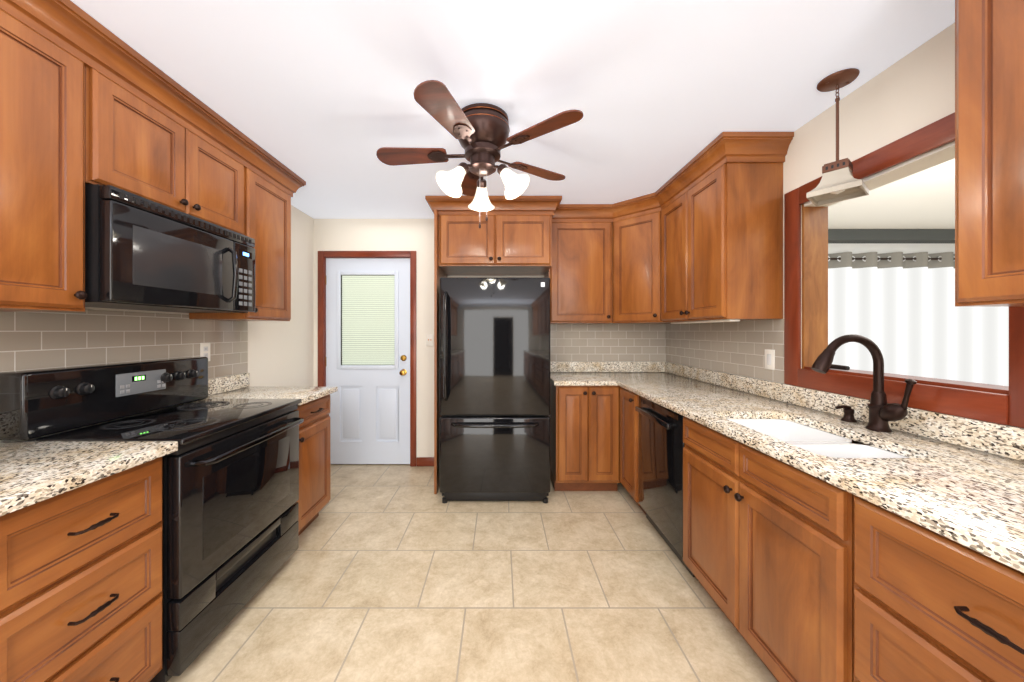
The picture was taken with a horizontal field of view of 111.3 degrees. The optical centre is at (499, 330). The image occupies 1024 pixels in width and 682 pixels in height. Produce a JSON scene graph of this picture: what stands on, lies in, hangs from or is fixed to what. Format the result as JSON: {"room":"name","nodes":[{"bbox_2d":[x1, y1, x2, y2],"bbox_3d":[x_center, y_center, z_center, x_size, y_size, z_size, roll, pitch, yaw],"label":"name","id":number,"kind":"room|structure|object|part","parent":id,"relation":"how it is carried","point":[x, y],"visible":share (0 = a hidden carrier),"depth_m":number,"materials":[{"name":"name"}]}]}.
{"room":"kitchen","nodes":[
{"label":"kitchen","id":0,"kind":"room"},
{"bbox_2d":[0,205,313,440],"bbox_3d":[-1.880,0.110,1.060,0.120,2.420,4.960,0,0,0],"label":"wall","id":1,"kind":"structure","parent":0,"point":[280,353],"depth_m":3.08,"materials":[{"name":"white paint"}]},
{"bbox_2d":[0,0,99,311],"bbox_3d":[-1.649,-0.584,1.027,0.338,1.027,0.476,0,0,0],"label":"upper cabinet","id":2,"kind":"object","parent":1,"relation":"attached to","point":[85,98],"depth_m":1.14,"materials":[{"name":"brown wood"}]},
{"bbox_2d":[0,309,247,378],"bbox_3d":[-1.815,0.102,0.757,0.005,0.394,3.515,0,0,0],"label":"tile backsplash","id":3,"kind":"structure","parent":1,"relation":"attached to","point":[35,340],"depth_m":1.64,"materials":[{"name":"beige tile"}]},
{"bbox_2d":[200,343,209,360],"bbox_3d":[-1.809,0.130,2.150,0.007,0.116,0.072,0,0,0],"label":"electrical outlet","id":4,"kind":"object","parent":3,"relation":"attached to","point":[204,349],"visible":0.92,"depth_m":2.15,"materials":[{"name":"white plastic"}]},
{"bbox_2d":[100,28,251,237],"bbox_3d":[-1.649,-0.820,1.655,0.338,0.555,0.777,0,0,0],"label":"upper cabinet","id":5,"kind":"object","parent":1,"relation":"attached to","point":[158,144],"depth_m":1.55,"materials":[{"name":"brown wood"}]},
{"bbox_2d":[85,184,254,312],"bbox_3d":[-1.593,-0.320,1.655,0.450,0.430,0.758,0,0,0],"label":"microwave","id":6,"kind":"object","parent":5,"relation":"attached to","point":[143,253],"visible":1,"depth_m":1.47,"materials":[{"name":"black metal"}]},
{"bbox_2d":[189,144,295,320],"bbox_3d":[-1.649,-0.584,2.273,0.338,1.027,0.454,0,0,0],"label":"upper cabinet","id":7,"kind":"object","parent":1,"relation":"attached to","point":[273,187],"depth_m":2.26,"materials":[{"name":"brown wood"}]},
{"bbox_2d":[314,218,543,465],"bbox_3d":[-0.100,0.110,3.480,3.680,2.420,0.120,0,0,0],"label":"wall","id":8,"kind":"structure","parent":0,"point":[375,234],"depth_m":3.42,"materials":[{"name":"white paint"}]},
{"bbox_2d":[318,251,415,465],"bbox_3d":[-1.295,0.270,3.472,0.960,2.100,0.136,0,0,0],"label":"door frame","id":9,"kind":"structure","parent":8,"relation":"attached to","point":[324,255],"depth_m":3.40,"materials":[{"name":"brown wood"}]},
{"bbox_2d":[326,258,409,463],"bbox_3d":[-1.300,0.296,3.428,0.842,2.023,0.112,0,0,0],"label":"door","id":10,"kind":"structure","parent":8,"relation":"in","point":[369,378],"depth_m":3.44,"materials":[{"name":"white paint"}]},
{"bbox_2d":[417,457,433,465],"bbox_3d":[-0.673,1.276,3.412,0.279,0.087,0.011,0,0,0],"label":"baseboard","id":11,"kind":"structure","parent":8,"relation":"attached to","point":[425,461],"depth_m":3.40,"materials":[{"name":"brown wood"}]},
{"bbox_2d":[426,334,432,345],"bbox_3d":[-0.685,0.090,3.411,0.072,0.116,0.014,0,0,0],"label":"light switch","id":12,"kind":"object","parent":8,"relation":"attached to","point":[429,339],"visible":1,"depth_m":3.41,"materials":[{"name":"white plastic"}]},
{"bbox_2d":[437,196,552,275],"bbox_3d":[-0.040,-0.819,3.154,0.940,0.557,0.528,0,0,0],"label":"upper cabinet","id":13,"kind":"object","parent":8,"relation":"attached to","point":[516,239],"depth_m":2.89,"materials":[{"name":"brown wood"}]},
{"bbox_2d":[544,204,612,323],"bbox_3d":[0.714,-0.584,3.249,0.563,1.027,0.338,0,0,0],"label":"upper cabinet","id":14,"kind":"object","parent":8,"relation":"attached to","point":[581,278],"depth_m":3.08,"materials":[{"name":"brown wood"}]},
{"bbox_2d":[550,324,664,361],"bbox_3d":[1.024,0.115,3.416,1.188,0.368,0.005,0,0,0],"label":"tile backsplash","id":15,"kind":"structure","parent":8,"relation":"attached to","point":[607,342],"depth_m":3.41,"materials":[{"name":"beige tile"}]},
{"bbox_2d":[167,464,777,681],"bbox_3d":[-0.100,1.370,1.060,3.680,0.100,4.960,0,0,0],"label":"floor","id":16,"kind":"structure","parent":0,"point":[393,573],"depth_m":1.71,"materials":[{"name":"tile"}]},
{"bbox_2d":[0,457,161,681],"bbox_3d":[-1.509,0.877,1.027,0.618,0.884,0.475,0,0,0],"label":"base cabinet","id":17,"kind":"object","parent":16,"relation":"on","point":[81,584],"visible":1,"depth_m":1.00,"materials":[{"name":"brown wood"}]},
{"bbox_2d":[0,441,177,515],"bbox_3d":[-1.492,0.367,0.134,0.653,0.134,2.268,0,0,0],"label":"countertop","id":18,"kind":"structure","parent":17,"relation":"on","point":[32,472],"depth_m":1.06,"materials":[{"name":"stone"}]},
{"bbox_2d":[0,357,303,681],"bbox_3d":[-1.448,0.734,1.640,0.719,1.172,0.796,0,0,0],"label":"range","id":19,"kind":"object","parent":16,"relation":"on","point":[230,506],"visible":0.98,"depth_m":1.47,"materials":[{"name":"black metal"}]},
{"bbox_2d":[296,394,329,534],"bbox_3d":[-1.491,0.877,2.273,0.654,0.883,0.454,0,0,0],"label":"base cabinet","id":20,"kind":"object","parent":16,"relation":"on","point":[314,465],"visible":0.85,"depth_m":2.27,"materials":[{"name":"brown wood"}]},
{"bbox_2d":[189,373,337,404],"bbox_3d":[-1.492,0.367,2.278,0.653,0.134,0.474,0,0,0],"label":"countertop","id":21,"kind":"structure","parent":20,"relation":"on","point":[233,387],"depth_m":2.27,"materials":[{"name":"stone"}]},
{"bbox_2d":[440,277,549,503],"bbox_3d":[-0.037,0.456,2.952,0.845,1.728,0.746,0,0,0],"label":"refrigerator","id":22,"kind":"object","parent":16,"relation":"on","point":[495,388],"visible":1,"depth_m":2.65,"materials":[{"name":"black metal"}]},
{"bbox_2d":[549,382,645,514],"bbox_3d":[1.034,0.877,2.934,1.168,0.883,0.968,0,0,0],"label":"base cabinet","id":23,"kind":"object","parent":16,"relation":"on","point":[594,438],"visible":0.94,"depth_m":2.79,"materials":[{"name":"brown wood"}]},
{"bbox_2d":[550,362,621,385],"bbox_3d":[0.685,0.367,3.078,0.510,0.134,0.605,0,0,0],"label":"countertop","id":24,"kind":"structure","parent":23,"relation":"on","point":[561,373],"depth_m":3.29,"materials":[{"name":"stone"}]},
{"bbox_2d":[614,362,661,371],"bbox_3d":[1.000,0.367,3.406,1.140,0.134,0.024,0,0,0],"label":"backsplash","id":25,"kind":"structure","parent":23,"relation":"on","point":[626,366],"depth_m":3.40,"materials":[{"name":"stone"}]},
{"bbox_2d":[635,395,697,579],"bbox_3d":[1.252,0.881,2.145,0.675,0.875,0.594,0,0,0],"label":"dishwasher","id":26,"kind":"object","parent":16,"relation":"on","point":[661,444],"visible":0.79,"depth_m":2.08,"materials":[{"name":"black metal"}]},
{"bbox_2d":[827,482,1023,681],"bbox_3d":[1.284,0.877,0.671,0.668,0.884,0.624,0,0,0],"label":"base cabinet","id":27,"kind":"object","parent":16,"relation":"on","point":[907,601],"depth_m":0.81,"materials":[{"name":"brown wood"}]},
{"bbox_2d":[597,372,1023,572],"bbox_3d":[1.276,0.416,1.209,0.683,0.035,4.418,0,0,0],"label":"countertop","id":28,"kind":"structure","parent":27,"relation":"on","point":[971,498],"depth_m":1.04,"materials":[{"name":"stone"}]},
{"bbox_2d":[727,419,909,457],"bbox_3d":[1.215,0.542,1.415,0.404,0.212,0.654,0,0,0],"label":"sink","id":29,"kind":"object","parent":28,"relation":"in","point":[815,440],"visible":0.17,"depth_m":1.47,"materials":[{"name":"white ceramic"}]},
{"bbox_2d":[662,362,1023,460],"bbox_3d":[1.608,0.349,1.209,0.020,0.098,4.418,0,0,0],"label":"backsplash","id":30,"kind":"structure","parent":28,"relation":"on","point":[998,439],"depth_m":1.38,"materials":[{"name":"stone"}]},
{"bbox_2d":[835,405,856,422],"bbox_3d":[1.530,0.363,1.550,0.082,0.071,0.052,0,0,0],"label":"soap dispenser","id":31,"kind":"object","parent":28,"relation":"on","point":[849,412],"visible":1,"depth_m":1.54,"materials":[{"name":"black metal"}]},
{"bbox_2d":[811,334,916,432],"bbox_3d":[1.412,0.206,1.365,0.299,0.385,0.162,0,0,0],"label":"faucet","id":32,"kind":"object","parent":28,"relation":"on","point":[882,413],"visible":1,"depth_m":1.40,"materials":[{"name":"black metal"}]},
{"bbox_2d":[70,0,954,228],"bbox_3d":[2.180,-1.140,1.270,8.240,0.120,5.380,0,0,0],"label":"ceiling","id":33,"kind":"structure","parent":0,"point":[317,96],"depth_m":1.51,"materials":[{"name":"white paint"}]},
{"bbox_2d":[376,80,582,227],"bbox_3d":[-0.129,-0.808,1.818,1.032,0.580,1.062,0,0,0],"label":"ceiling fan","id":34,"kind":"object","parent":33,"relation":"hanging from","point":[480,132],"visible":1,"depth_m":1.72,"materials":[{"name":"brown wood"}]},
{"bbox_2d":[806,68,868,205],"bbox_3d":[1.475,-0.843,1.530,0.172,0.510,0.172,0,0,-37],"label":"pendant light","id":35,"kind":"object","parent":33,"relation":"hanging from","point":[838,182],"visible":1,"depth_m":1.52,"materials":[{"name":"brown metal"}]},
{"bbox_2d":[828,229,954,242],"bbox_3d":[3.970,-1.022,3.779,4.456,0.113,0.158,0,0,0],"label":"beam","id":36,"kind":"structure","parent":33,"relation":"attached to","point":[891,235],"depth_m":3.70,"materials":[{"name":"grey"}]},
{"bbox_2d":[680,22,1014,426],"bbox_3d":[1.680,0.110,1.000,0.120,2.420,4.840,0,0,0],"label":"wall","id":37,"kind":"structure","parent":0,"point":[911,92],"depth_m":1.49,"materials":[{"name":"white paint"}]},
{"bbox_2d":[613,192,656,323],"bbox_3d":[1.309,-0.584,3.109,0.618,1.027,0.618,0,0,0],"label":"upper cabinet","id":38,"kind":"object","parent":37,"relation":"attached to","point":[635,219],"depth_m":2.94,"materials":[{"name":"brown wood"}]},
{"bbox_2d":[657,136,788,323],"bbox_3d":[1.449,-0.584,2.400,0.338,1.027,0.800,0,0,0],"label":"upper cabinet","id":39,"kind":"object","parent":37,"relation":"attached to","point":[698,238],"depth_m":2.01,"materials":[{"name":"brown wood"}]},
{"bbox_2d":[665,319,783,383],"bbox_3d":[1.615,0.115,1.206,0.005,0.368,4.412,0,0,0],"label":"tile backsplash","id":40,"kind":"structure","parent":37,"relation":"attached to","point":[738,348],"depth_m":2.45,"materials":[{"name":"beige tile"}]},
{"bbox_2d":[765,349,774,369],"bbox_3d":[1.609,0.170,2.090,0.008,0.120,0.076,0,0,0],"label":"light switch","id":41,"kind":"object","parent":40,"relation":"attached to","point":[769,359],"visible":1,"depth_m":2.08,"materials":[{"name":"white plastic"}]},
{"bbox_2d":[784,112,1023,427],"bbox_3d":[1.607,-0.237,1.492,0.022,1.070,0.967,0,0,0],"label":"trim","id":42,"kind":"structure","parent":37,"relation":"attached to","point":[1002,409],"depth_m":1.41,"materials":[{"name":"brown wood"}]},
{"bbox_2d":[802,141,1008,394],"bbox_3d":[1.686,-0.237,1.492,0.128,0.886,0.779,0,0,0],"label":"window frame","id":43,"kind":"structure","parent":37,"relation":"attached to","point":[814,281],"depth_m":1.87,"materials":[{"name":"brown wood"}]},
{"bbox_2d":[829,364,849,369],"bbox_3d":[1.656,0.176,1.730,0.048,0.025,0.140,0,0,0],"label":"sprayer","id":44,"kind":"object","parent":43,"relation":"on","point":[839,367],"visible":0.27,"depth_m":1.69,"materials":[{"name":"black metal"}]},
{"bbox_2d":[955,0,1023,306],"bbox_3d":[1.449,-0.584,0.650,0.338,1.027,0.701,0,0,0],"label":"upper cabinet","id":45,"kind":"object","parent":37,"relation":"attached to","point":[989,153],"visible":1,"depth_m":0.90,"materials":[{"name":"brown wood"}]},
{"bbox_2d":[828,243,954,268],"bbox_3d":[3.970,0.120,3.910,4.460,2.400,0.100,0,0,0],"label":"wall","id":46,"kind":"structure","parent":0,"point":[882,248],"depth_m":3.86,"materials":[{"name":"white paint"}]},
{"bbox_2d":[828,252,1008,385],"bbox_3d":[4.150,0.230,3.760,3.700,2.140,0.101,0,0,0],"label":"curtain","id":47,"kind":"object","parent":46,"relation":"hanging from","point":[903,313],"visible":0.33,"depth_m":3.76,"materials":[{"name":"white fabric"}]},
{"bbox_3d":[4.150,-0.775,3.760,3.700,0.058,0.021,0,0,0],"label":"rod","id":48,"kind":"part","parent":47,"relation":"part of","materials":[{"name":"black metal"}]}
]}

